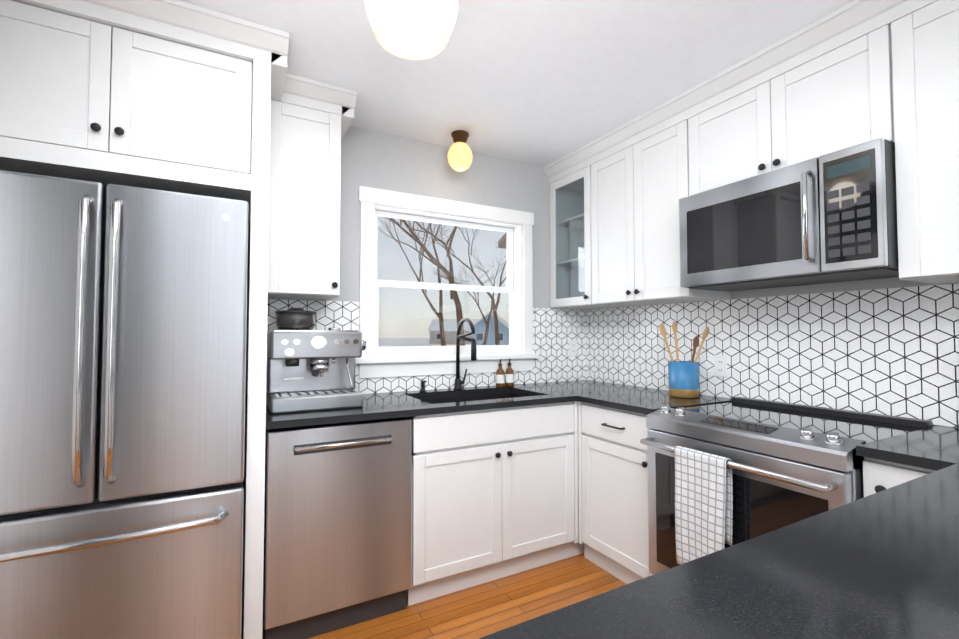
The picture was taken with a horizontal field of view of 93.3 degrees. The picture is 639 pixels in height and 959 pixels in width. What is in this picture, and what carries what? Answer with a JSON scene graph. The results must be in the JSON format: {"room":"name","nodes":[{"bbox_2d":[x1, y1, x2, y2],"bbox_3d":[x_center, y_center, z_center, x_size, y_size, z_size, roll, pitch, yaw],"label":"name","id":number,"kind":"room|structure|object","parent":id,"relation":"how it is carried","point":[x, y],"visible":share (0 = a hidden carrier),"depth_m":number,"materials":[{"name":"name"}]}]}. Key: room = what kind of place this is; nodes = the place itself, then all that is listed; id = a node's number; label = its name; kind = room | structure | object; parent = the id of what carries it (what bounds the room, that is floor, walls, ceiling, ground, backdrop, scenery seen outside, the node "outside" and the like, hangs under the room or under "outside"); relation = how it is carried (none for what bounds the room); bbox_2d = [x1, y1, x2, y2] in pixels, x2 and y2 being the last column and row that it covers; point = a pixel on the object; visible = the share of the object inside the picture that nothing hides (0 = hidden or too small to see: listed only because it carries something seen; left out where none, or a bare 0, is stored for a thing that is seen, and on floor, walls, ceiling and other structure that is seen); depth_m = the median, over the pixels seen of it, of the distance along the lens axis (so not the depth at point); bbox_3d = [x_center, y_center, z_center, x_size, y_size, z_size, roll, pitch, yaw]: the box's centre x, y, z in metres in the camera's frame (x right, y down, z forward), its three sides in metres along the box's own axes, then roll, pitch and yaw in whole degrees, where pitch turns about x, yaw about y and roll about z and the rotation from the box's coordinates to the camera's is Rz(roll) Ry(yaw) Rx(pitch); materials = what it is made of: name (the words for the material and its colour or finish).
{"room":"kitchen","nodes":[
{"label":"kitchen","id":0,"kind":"room"},
{"bbox_2d":[268,126,585,393],"bbox_3d":[-0.639,0.121,2.704,3.440,2.460,0.150,1,-2,-29],"label":"wall","id":1,"kind":"structure","parent":0,"point":[375,159],"depth_m":2.83,"materials":[{"name":"paint"}]},
{"bbox_2d":[268,100,340,299],"bbox_3d":[-0.904,-0.564,2.285,0.338,0.900,0.365,1,-2,-29],"label":"upper cabinet","id":2,"kind":"object","parent":1,"relation":"attached to","point":[304,208],"visible":0.85,"depth_m":2.16,"materials":[{"name":"white wood"}]},
{"bbox_2d":[266,299,585,393],"bbox_3d":[-0.175,0.171,2.858,2.190,0.527,0.020,1,-2,-29],"label":"tile backsplash","id":3,"kind":"structure","parent":1,"relation":"attached to","point":[553,328],"depth_m":3.09,"materials":[{"name":"tile"}]},
{"bbox_2d":[569,340,576,355],"bbox_3d":[0.689,0.211,3.326,0.072,0.116,0.007,1,-2,-29],"label":"outlet","id":4,"kind":"object","parent":3,"relation":"attached to","point":[572,347],"visible":1,"depth_m":3.32,"materials":[{"name":"white plastic"}]},
{"bbox_2d":[356,186,538,378],"bbox_3d":[-0.188,-0.205,2.931,1.260,1.105,0.198,1,-2,-29],"label":"window unit","id":5,"kind":"structure","parent":1,"relation":"in","point":[513,288],"depth_m":2.88,"materials":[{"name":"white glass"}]},
{"bbox_2d":[241,553,625,638],"bbox_3d":[0.670,1.301,0.263,3.440,0.060,5.720,1,-2,-29],"label":"floor","id":6,"kind":"structure","parent":0,"point":[484,609],"depth_m":2.11,"materials":[{"name":"brown wood"}]},
{"bbox_2d":[0,170,248,638],"bbox_3d":[-1.405,0.432,1.751,0.869,1.775,0.731,1,-2,-29],"label":"refrigerator","id":7,"kind":"object","parent":6,"relation":"on","point":[123,316],"visible":1,"depth_m":1.53,"materials":[{"name":"grey metal"}]},
{"bbox_2d":[0,0,270,638],"bbox_3d":[-1.419,0.147,1.821,0.981,2.350,0.645,1,-2,-29],"label":"tall cabinet","id":8,"kind":"object","parent":6,"relation":"on","point":[89,100],"visible":1,"depth_m":1.66,"materials":[{"name":"white wood"}]},
{"bbox_2d":[12,0,356,140],"bbox_3d":[-1.231,-1.080,1.935,1.383,0.109,0.701,1,-2,-29],"label":"crown molding","id":9,"kind":"structure","parent":8,"relation":"attached to","point":[189,24],"depth_m":1.71,"materials":[{"name":"white wood"}]},
{"bbox_2d":[263,417,411,638],"bbox_3d":[-0.707,0.896,2.162,0.601,0.874,0.632,1,-2,-29],"label":"dishwasher","id":10,"kind":"object","parent":6,"relation":"on","point":[337,525],"visible":0.9,"depth_m":1.91,"materials":[{"name":"grey metal"}]},
{"bbox_2d":[406,421,580,605],"bbox_3d":[-0.032,1.017,2.565,0.958,0.660,0.616,1,-2,-29],"label":"base cabinet","id":11,"kind":"object","parent":6,"relation":"on","point":[494,494],"depth_m":2.27,"materials":[{"name":"white wood"}]},
{"bbox_2d":[505,401,583,553],"bbox_3d":[0.640,0.915,2.935,0.702,0.888,0.616,1,-2,-29],"label":"base cabinet","id":12,"kind":"object","parent":6,"relation":"on","point":[559,420],"depth_m":2.46,"materials":[{"name":"white wood"}]},
{"bbox_2d":[578,401,650,583],"bbox_3d":[0.950,0.899,2.455,0.617,0.888,0.557,1,-2,-29],"label":"base cabinet","id":13,"kind":"object","parent":6,"relation":"on","point":[613,492],"depth_m":2.31,"materials":[{"name":"white wood"}]},
{"bbox_2d":[640,397,932,575],"bbox_3d":[1.197,0.849,1.834,0.746,0.946,0.756,1,-2,-29],"label":"range","id":14,"kind":"object","parent":6,"relation":"on","point":[790,463],"visible":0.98,"depth_m":1.66,"materials":[{"name":"metal"}]},
{"bbox_2d":[674,446,732,564],"bbox_3d":[0.845,0.731,1.718,0.053,0.455,0.215,1,-2,-29],"label":"dishcloth","id":15,"kind":"object","parent":14,"relation":"hanging from","point":[703,504],"visible":0.81,"depth_m":1.70,"materials":[{"name":"fabric"}]},
{"bbox_2d":[863,457,934,496],"bbox_3d":[1.508,0.865,1.432,0.617,0.888,0.232,1,-2,-29],"label":"base cabinet","id":16,"kind":"object","parent":6,"relation":"on","point":[878,475],"depth_m":1.35,"materials":[{"name":"white wood"}]},
{"bbox_3d":[0.922,0.839,0.627,2.417,0.888,0.612,1,-2,-29],"label":"base cabinet","id":17,"kind":"object","parent":6,"relation":"on","visible":0},
{"bbox_2d":[266,380,642,429],"bbox_3d":[-0.017,0.550,2.570,2.204,0.247,0.636,1,-2,-29],"label":"countertop","id":18,"kind":"structure","parent":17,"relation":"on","point":[408,403],"depth_m":2.34,"materials":[{"name":"stone"}]},
{"bbox_2d":[266,308,365,413],"bbox_3d":[-0.763,0.176,2.154,0.434,0.471,0.413,1,-2,-29],"label":"espresso machine","id":19,"kind":"object","parent":18,"relation":"on","point":[308,368],"visible":1,"depth_m":2.09,"materials":[{"name":"metal"}]},
{"bbox_2d":[420,380,426,391],"bbox_3d":[-0.330,0.396,2.693,0.040,0.067,0.065,1,-2,-29],"label":"soap dispenser","id":20,"kind":"object","parent":18,"relation":"on","point":[423,386],"visible":1,"depth_m":2.69,"materials":[{"name":"black metal"}]},
{"bbox_2d":[454,318,476,389],"bbox_3d":[-0.074,0.210,2.739,0.082,0.440,0.254,1,-2,-29],"label":"faucet","id":21,"kind":"object","parent":18,"relation":"on","point":[458,383],"visible":1,"depth_m":2.79,"materials":[{"name":"black metal"}]},
{"bbox_2d":[496,359,504,386],"bbox_3d":[0.136,0.347,2.947,0.057,0.180,0.058,1,-2,-29],"label":"soap bottle","id":22,"kind":"object","parent":18,"relation":"on","point":[500,377],"visible":0.98,"depth_m":2.92,"materials":[{"name":"brown glass"}]},
{"bbox_2d":[505,359,513,385],"bbox_3d":[0.199,0.349,2.988,0.057,0.180,0.058,1,-2,-29],"label":"soap bottle","id":23,"kind":"object","parent":18,"relation":"on","point":[509,376],"visible":0.98,"depth_m":2.96,"materials":[{"name":"brown glass"}]},
{"bbox_2d":[574,388,731,414],"bbox_3d":[0.942,0.437,2.426,0.661,0.030,0.493,1,-2,-29],"label":"countertop","id":24,"kind":"structure","parent":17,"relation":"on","point":[646,401],"depth_m":2.37,"materials":[{"name":"stone"}]},
{"bbox_2d":[659,322,708,397],"bbox_3d":[1.131,0.217,2.484,0.158,0.411,0.227,1,-2,-29],"label":"utensil crock","id":25,"kind":"object","parent":24,"relation":"on","point":[683,377],"visible":1,"depth_m":2.43,"materials":[{"name":"blue ceramic"}]},
{"bbox_2d":[479,448,958,638],"bbox_3d":[0.919,0.378,0.622,2.431,0.030,0.680,1,-2,-29],"label":"countertop","id":26,"kind":"structure","parent":17,"relation":"on","point":[883,564],"depth_m":0.61,"materials":[{"name":"stone"}]},
{"bbox_2d":[856,426,958,465],"bbox_3d":[1.489,0.405,1.451,0.636,0.030,0.211,1,-2,-29],"label":"countertop","id":27,"kind":"structure","parent":17,"relation":"on","point":[914,447],"depth_m":1.38,"materials":[{"name":"stone"}]},
{"bbox_2d":[180,0,852,167],"bbox_3d":[0.670,-1.218,0.345,3.440,0.060,5.720,1,-2,-29],"label":"ceiling","id":28,"kind":"structure","parent":0,"point":[541,83],"depth_m":1.98,"materials":[{"name":"paint"}]},
{"bbox_2d":[364,0,457,59],"bbox_3d":[-0.220,-1.024,1.471,0.300,0.251,0.300,1,-2,-29],"label":"ceiling light","id":29,"kind":"object","parent":28,"relation":"attached to","point":[414,29],"visible":1,"depth_m":1.41,"materials":[{"name":"white glass"}]},
{"bbox_2d":[447,130,472,171],"bbox_3d":[-0.116,-0.998,2.701,0.152,0.222,0.152,1,-2,-29],"label":"ceiling light","id":30,"kind":"object","parent":28,"relation":"attached to","point":[459,156],"visible":1,"depth_m":2.65,"materials":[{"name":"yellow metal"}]},
{"bbox_2d":[586,277,956,427],"bbox_3d":[2.175,0.065,1.010,0.120,2.460,5.520,1,-2,-29],"label":"wall","id":31,"kind":"structure","parent":0,"point":[885,283],"depth_m":2.02,"materials":[{"name":"paint"}]},
{"bbox_2d":[582,120,730,307],"bbox_3d":[1.011,-0.551,2.683,0.337,0.900,0.765,1,-2,-29],"label":"upper cabinet","id":32,"kind":"object","parent":31,"relation":"attached to","point":[614,231],"depth_m":2.56,"materials":[{"name":"white wood"}]},
{"bbox_2d":[586,283,958,427],"bbox_3d":[1.557,0.143,1.992,0.022,0.527,3.200,1,-2,-29],"label":"tile backsplash","id":33,"kind":"structure","parent":31,"relation":"attached to","point":[891,351],"depth_m":2.08,"materials":[{"name":"tile"}]},
{"bbox_2d":[714,355,726,376],"bbox_3d":[1.306,0.252,2.450,0.007,0.116,0.072,1,-2,-29],"label":"electrical outlet plate","id":34,"kind":"object","parent":33,"relation":"attached to","point":[720,365],"visible":1,"depth_m":2.45,"materials":[{"name":"white plastic"}]},
{"bbox_2d":[686,22,897,195],"bbox_3d":[1.386,-0.814,2.003,0.337,0.418,0.798,1,-2,-29],"label":"upper cabinet","id":35,"kind":"object","parent":31,"relation":"attached to","point":[842,98],"depth_m":1.83,"materials":[{"name":"white wood"}]},
{"bbox_2d":[679,138,898,291],"bbox_3d":[1.334,-0.381,1.961,0.455,0.442,0.794,1,-2,-29],"label":"microwave","id":36,"kind":"object","parent":35,"relation":"attached to","point":[830,218],"visible":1,"depth_m":1.76,"materials":[{"name":"grey metal"}]},
{"bbox_2d":[894,0,958,284],"bbox_3d":[1.785,-0.597,1.264,0.337,0.900,0.865,1,-2,-29],"label":"upper cabinet","id":37,"kind":"object","parent":31,"relation":"attached to","point":[926,40],"depth_m":1.49,"materials":[{"name":"white wood"}]},
{"bbox_2d":[543,0,937,183],"bbox_3d":[1.393,-1.080,1.942,0.397,0.109,3.198,1,-2,-29],"label":"crown molding","id":38,"kind":"structure","parent":37,"relation":"attached to","point":[845,24],"depth_m":1.98,"materials":[{"name":"white wood"}]},
{"label":"outside","id":39,"kind":"structure","parent":0,"visible":0},
{"bbox_2d":[378,338,470,346],"bbox_3d":[-16.771,6.021,119.069,240.000,0.300,219.840,1,-2,-29],"label":"ground","id":40,"kind":"structure","parent":39,"point":[389,343],"depth_m":108.90,"materials":[{"name":"white snow"}]},
{"bbox_2d":[379,216,448,345],"bbox_3d":[-3.687,-6.381,38.623,12.599,19.675,8.614,1,-2,-29],"label":"trees","id":41,"kind":"object","parent":40,"relation":"on","point":[440,317],"depth_m":39.31,"materials":[{"name":"brown plant"}]},
{"bbox_2d":[384,217,464,345],"bbox_3d":[-4.226,-4.623,26.182,13.621,15.321,9.707,1,-2,-29],"label":"trees","id":42,"kind":"object","parent":40,"relation":"on","point":[450,278],"depth_m":24.44,"materials":[{"name":"brown plant"}]},
{"bbox_2d":[428,319,476,343],"bbox_3d":[-5.074,2.640,94.541,9.700,5.450,7.700,0,-2,10],"label":"house","id":43,"kind":"structure","parent":40,"relation":"on","point":[434,326],"depth_m":91.58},
{"bbox_2d":[410,223,506,344],"bbox_3d":[-0.284,-4.520,45.890,11.897,16.396,13.915,1,-2,-29],"label":"trees","id":44,"kind":"object","parent":40,"relation":"on","point":[494,306],"depth_m":45.53,"materials":[{"name":"brown plant"}]},
{"bbox_2d":[434,248,504,344],"bbox_3d":[-0.190,-3.320,62.129,14.537,15.144,12.501,1,-2,-29],"label":"trees","id":45,"kind":"object","parent":40,"relation":"on","point":[486,323],"depth_m":61.52,"materials":[{"name":"brown plant"}]},
{"bbox_2d":[469,312,508,344],"bbox_3d":[2.252,1.803,73.613,6.300,5.750,8.700,0,-2,10],"label":"house","id":46,"kind":"structure","parent":40,"relation":"on","point":[503,329],"depth_m":69.67,"materials":[{"name":"blue"}]},
{"bbox_2d":[498,232,506,248],"bbox_3d":[1.500,-0.799,4.556,2.700,0.300,0.600,1,-2,-29],"label":"roof","id":47,"kind":"structure","parent":39,"point":[503,242],"depth_m":4.12,"materials":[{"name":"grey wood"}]}
]}

